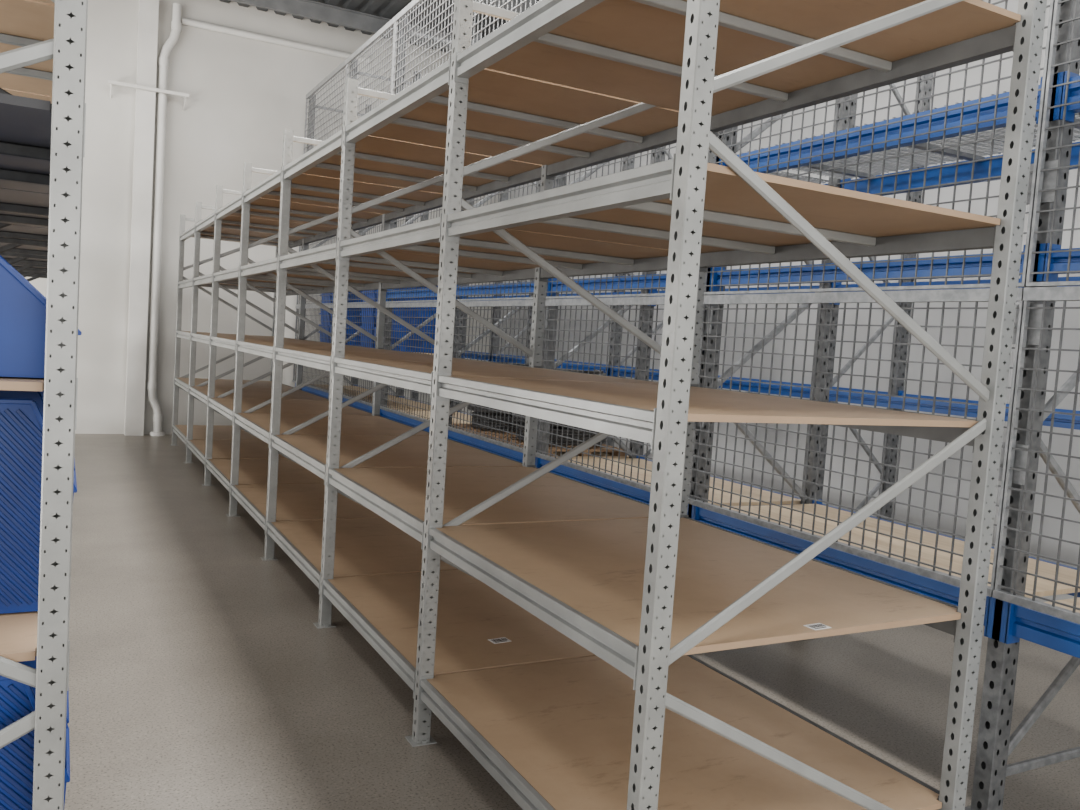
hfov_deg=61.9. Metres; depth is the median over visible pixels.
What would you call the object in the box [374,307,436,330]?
tub
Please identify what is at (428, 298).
tub
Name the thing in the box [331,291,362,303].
tub
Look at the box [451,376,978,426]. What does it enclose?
shelf board
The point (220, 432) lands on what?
shelf board
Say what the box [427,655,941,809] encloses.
shelf board
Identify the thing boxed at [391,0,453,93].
mesh panel
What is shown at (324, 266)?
shelf board
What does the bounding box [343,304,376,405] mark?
mesh panel
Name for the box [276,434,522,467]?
shelf board
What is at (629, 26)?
shelf board
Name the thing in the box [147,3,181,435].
drain pipe
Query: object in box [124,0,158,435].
wall column
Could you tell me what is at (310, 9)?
trim
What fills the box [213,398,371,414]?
shelf board
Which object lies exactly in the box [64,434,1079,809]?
floor
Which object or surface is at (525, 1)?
mesh panel
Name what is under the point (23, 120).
shelf board
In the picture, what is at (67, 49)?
shelving rack
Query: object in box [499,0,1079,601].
wall
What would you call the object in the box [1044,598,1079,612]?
board
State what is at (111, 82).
wall bracket
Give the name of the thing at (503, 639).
label sticker
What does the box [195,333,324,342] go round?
shelf board
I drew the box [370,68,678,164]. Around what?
shelf board
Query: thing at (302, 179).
shelf board
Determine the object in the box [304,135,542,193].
shelf board
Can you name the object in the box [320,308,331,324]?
tub
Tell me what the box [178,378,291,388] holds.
shelf board
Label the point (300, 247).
mesh panel
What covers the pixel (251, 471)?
shelf board
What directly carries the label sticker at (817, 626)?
on the shelf board at (596, 568)
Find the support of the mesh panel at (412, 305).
attached to the rack at (1005, 623)
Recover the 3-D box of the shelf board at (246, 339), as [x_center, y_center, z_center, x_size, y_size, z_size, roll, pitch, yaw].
[-2.308,-0.574,8.397,1.201,0.018,1.479,2,4,-28]
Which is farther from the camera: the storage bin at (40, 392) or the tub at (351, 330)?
the tub at (351, 330)
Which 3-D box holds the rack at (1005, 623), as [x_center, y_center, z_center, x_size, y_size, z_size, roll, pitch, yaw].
[-0.007,-1.343,7.389,0.955,4.881,12.970,2,4,-28]
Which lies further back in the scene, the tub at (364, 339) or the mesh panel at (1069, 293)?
the tub at (364, 339)
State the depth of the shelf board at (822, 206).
2.72 m
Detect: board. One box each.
[0,0,54,95]
[0,93,51,192]
[0,188,48,227]
[0,224,48,241]
[0,243,47,250]
[0,377,43,390]
[0,611,37,661]
[1,255,47,261]
[2,88,51,103]
[34,0,54,4]
[175,425,260,439]
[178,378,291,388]
[184,331,291,338]
[190,440,287,458]
[192,386,327,400]
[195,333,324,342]
[201,228,302,245]
[208,215,336,237]
[209,459,323,484]
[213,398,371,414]
[219,283,291,289]
[219,337,373,348]
[231,198,381,227]
[234,279,329,286]
[235,483,381,520]
[238,413,428,435]
[243,341,433,355]
[260,173,442,213]
[264,272,376,283]
[271,518,457,577]
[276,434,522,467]
[284,348,525,366]
[302,264,437,277]
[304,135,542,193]
[310,384,395,396]
[318,251,535,275]
[328,570,595,675]
[335,467,648,525]
[344,358,658,384]
[351,396,430,410]
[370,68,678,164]
[388,228,668,266]
[398,410,471,423]
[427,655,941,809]
[436,518,960,654]
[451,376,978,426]
[487,0,1020,115]
[507,163,1000,252]
[553,452,628,458]
[568,458,800,506]
[724,504,1079,597]
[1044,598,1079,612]
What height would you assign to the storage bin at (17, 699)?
0.551 m
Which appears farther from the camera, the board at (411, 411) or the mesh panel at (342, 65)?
the mesh panel at (342, 65)
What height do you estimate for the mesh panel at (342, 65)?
1.855 m
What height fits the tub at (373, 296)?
0.245 m
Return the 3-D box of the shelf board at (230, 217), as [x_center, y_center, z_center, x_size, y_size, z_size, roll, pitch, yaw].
[-2.929,-1.911,9.633,1.201,0.018,1.479,2,4,-28]
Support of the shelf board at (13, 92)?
on the shelving rack at (67, 49)
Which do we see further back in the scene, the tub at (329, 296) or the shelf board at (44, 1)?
the tub at (329, 296)
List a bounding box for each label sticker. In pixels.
[488,637,510,643]
[803,623,831,629]
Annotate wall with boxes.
[25,0,499,434]
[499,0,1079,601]
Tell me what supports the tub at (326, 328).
on the board
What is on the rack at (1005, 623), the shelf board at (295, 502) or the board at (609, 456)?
the board at (609, 456)
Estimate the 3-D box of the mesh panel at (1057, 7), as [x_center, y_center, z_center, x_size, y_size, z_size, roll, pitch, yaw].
[2.148,-0.867,2.301,0.020,1.080,1.794,2,4,-28]
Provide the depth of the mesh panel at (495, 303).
6.97 m
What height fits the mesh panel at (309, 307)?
1.095 m
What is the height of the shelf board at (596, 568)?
0.018 m
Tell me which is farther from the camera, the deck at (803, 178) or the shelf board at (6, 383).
the deck at (803, 178)
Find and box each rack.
[0,0,87,809]
[170,0,1046,809]
[295,0,1079,809]
[411,73,1079,520]
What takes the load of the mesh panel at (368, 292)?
attached to the rack at (1005, 623)
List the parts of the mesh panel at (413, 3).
frame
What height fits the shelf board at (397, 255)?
0.018 m
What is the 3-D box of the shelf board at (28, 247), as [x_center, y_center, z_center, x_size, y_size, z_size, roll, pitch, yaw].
[-3.931,-1.098,6.155,1.201,0.018,1.479,2,4,-28]
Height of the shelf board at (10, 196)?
0.018 m
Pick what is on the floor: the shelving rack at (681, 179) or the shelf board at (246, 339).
the shelving rack at (681, 179)
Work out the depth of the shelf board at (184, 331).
11.00 m
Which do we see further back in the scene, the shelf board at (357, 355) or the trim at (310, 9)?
the trim at (310, 9)
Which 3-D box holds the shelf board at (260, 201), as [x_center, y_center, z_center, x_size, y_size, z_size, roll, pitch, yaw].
[-2.229,-1.774,8.313,1.201,0.018,1.479,2,4,-28]
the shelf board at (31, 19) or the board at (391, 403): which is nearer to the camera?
the shelf board at (31, 19)
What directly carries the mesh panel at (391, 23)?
attached to the rack at (1005, 623)
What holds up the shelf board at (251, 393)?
on the shelving rack at (681, 179)
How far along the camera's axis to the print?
2.53 m
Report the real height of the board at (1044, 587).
0.020 m
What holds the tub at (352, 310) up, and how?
on the tub at (351, 330)
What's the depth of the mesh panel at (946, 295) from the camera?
3.82 m
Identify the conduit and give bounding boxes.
[181,17,368,62]
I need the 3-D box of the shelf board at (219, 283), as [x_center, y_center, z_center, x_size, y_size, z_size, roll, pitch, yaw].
[-3.669,-1.457,10.993,1.201,0.018,1.479,2,4,-28]
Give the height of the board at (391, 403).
0.020 m
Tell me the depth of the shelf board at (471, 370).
4.29 m
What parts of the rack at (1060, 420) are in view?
post, post, post, post, post, post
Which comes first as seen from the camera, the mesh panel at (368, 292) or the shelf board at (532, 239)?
the shelf board at (532, 239)
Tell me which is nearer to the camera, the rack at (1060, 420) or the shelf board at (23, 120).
the shelf board at (23, 120)
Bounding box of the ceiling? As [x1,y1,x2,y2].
[219,0,539,51]
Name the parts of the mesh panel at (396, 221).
frame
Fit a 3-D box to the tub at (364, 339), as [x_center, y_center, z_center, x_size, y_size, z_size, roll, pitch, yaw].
[-1.689,-0.768,10.508,0.736,0.245,0.496,2,4,-28]
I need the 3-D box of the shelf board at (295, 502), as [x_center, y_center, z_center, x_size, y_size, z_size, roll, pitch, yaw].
[-1.686,0.758,7.160,1.201,0.018,1.479,2,4,-28]
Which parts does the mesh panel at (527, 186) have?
frame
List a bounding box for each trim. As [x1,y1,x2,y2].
[229,0,451,49]
[477,0,538,12]
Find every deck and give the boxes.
[736,91,1079,179]
[768,171,828,183]
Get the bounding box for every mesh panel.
[292,304,332,392]
[296,236,334,304]
[303,60,346,153]
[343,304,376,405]
[346,16,394,118]
[347,224,381,303]
[380,302,436,421]
[386,208,441,302]
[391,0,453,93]
[448,300,532,452]
[456,181,540,300]
[471,0,540,43]
[535,296,664,491]
[546,143,676,298]
[688,288,1023,596]
[704,0,1054,294]
[992,286,1079,623]
[1026,0,1079,286]
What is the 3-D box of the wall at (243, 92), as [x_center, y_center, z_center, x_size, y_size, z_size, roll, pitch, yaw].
[-5.324,-2.732,12.238,10.800,6.280,0.200,2,4,-28]
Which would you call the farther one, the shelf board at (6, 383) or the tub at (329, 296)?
the tub at (329, 296)
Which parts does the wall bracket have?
bracket arm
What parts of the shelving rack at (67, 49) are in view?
post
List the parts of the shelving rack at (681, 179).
post, post, post, post, plate, post, post, post, plate, post, post, post, plate, post, post, post, post, post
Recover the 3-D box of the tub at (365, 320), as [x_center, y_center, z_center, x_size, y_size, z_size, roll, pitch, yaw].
[-1.673,-1.014,10.490,0.736,0.245,0.496,2,4,-28]
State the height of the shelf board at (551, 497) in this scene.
0.018 m
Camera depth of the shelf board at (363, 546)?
5.67 m
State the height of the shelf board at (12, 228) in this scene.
0.018 m
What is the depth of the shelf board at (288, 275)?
8.01 m
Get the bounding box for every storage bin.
[0,256,81,377]
[0,390,76,613]
[0,656,69,809]
[39,391,74,469]
[66,686,68,723]
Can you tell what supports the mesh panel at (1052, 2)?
attached to the rack at (1005, 623)
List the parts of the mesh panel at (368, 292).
frame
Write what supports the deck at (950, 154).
on the rack at (1005, 623)
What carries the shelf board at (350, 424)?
on the shelving rack at (681, 179)
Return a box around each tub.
[318,324,330,342]
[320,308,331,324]
[321,293,331,304]
[329,325,360,345]
[330,308,363,326]
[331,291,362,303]
[359,326,374,347]
[360,308,375,326]
[361,290,376,303]
[373,327,434,352]
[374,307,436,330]
[375,286,437,308]
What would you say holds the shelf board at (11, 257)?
on the shelving rack at (67, 49)
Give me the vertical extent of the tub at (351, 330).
0.245 m
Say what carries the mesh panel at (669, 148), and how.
attached to the rack at (1005, 623)
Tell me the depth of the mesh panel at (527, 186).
6.93 m
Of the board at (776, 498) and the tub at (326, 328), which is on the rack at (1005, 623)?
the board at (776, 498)
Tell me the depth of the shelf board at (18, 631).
1.98 m
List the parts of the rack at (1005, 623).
post, post, post, post, post, post, post, post, post, post, post, post, post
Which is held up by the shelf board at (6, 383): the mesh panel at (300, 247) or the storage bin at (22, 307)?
the storage bin at (22, 307)
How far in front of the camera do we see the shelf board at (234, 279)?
9.38 m
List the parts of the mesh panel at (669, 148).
frame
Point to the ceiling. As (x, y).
(388, 9)
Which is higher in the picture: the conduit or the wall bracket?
the conduit
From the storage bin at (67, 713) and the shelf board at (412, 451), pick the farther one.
the shelf board at (412, 451)
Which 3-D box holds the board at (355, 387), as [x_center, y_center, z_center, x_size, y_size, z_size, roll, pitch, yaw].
[-2.638,-0.195,12.252,0.816,0.020,1.950,2,4,-28]
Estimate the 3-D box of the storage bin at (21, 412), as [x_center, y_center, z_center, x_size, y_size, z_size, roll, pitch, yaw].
[-1.434,0.220,2.115,0.611,0.506,0.311,2,4,-28]
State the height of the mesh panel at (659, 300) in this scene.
1.095 m
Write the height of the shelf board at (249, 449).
0.018 m
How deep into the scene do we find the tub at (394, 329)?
9.80 m
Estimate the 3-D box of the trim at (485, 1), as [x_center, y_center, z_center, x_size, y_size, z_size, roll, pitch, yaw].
[-3.838,-5.203,9.591,10.400,0.199,0.130,2,4,-28]
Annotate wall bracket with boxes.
[108,80,188,110]
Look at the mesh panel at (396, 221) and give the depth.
8.61 m
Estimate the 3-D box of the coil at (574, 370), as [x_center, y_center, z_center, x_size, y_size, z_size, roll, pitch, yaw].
[0.164,-0.219,6.986,0.701,0.142,0.705,7,5,40]
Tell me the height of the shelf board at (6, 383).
0.018 m
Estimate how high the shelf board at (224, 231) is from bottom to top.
0.018 m

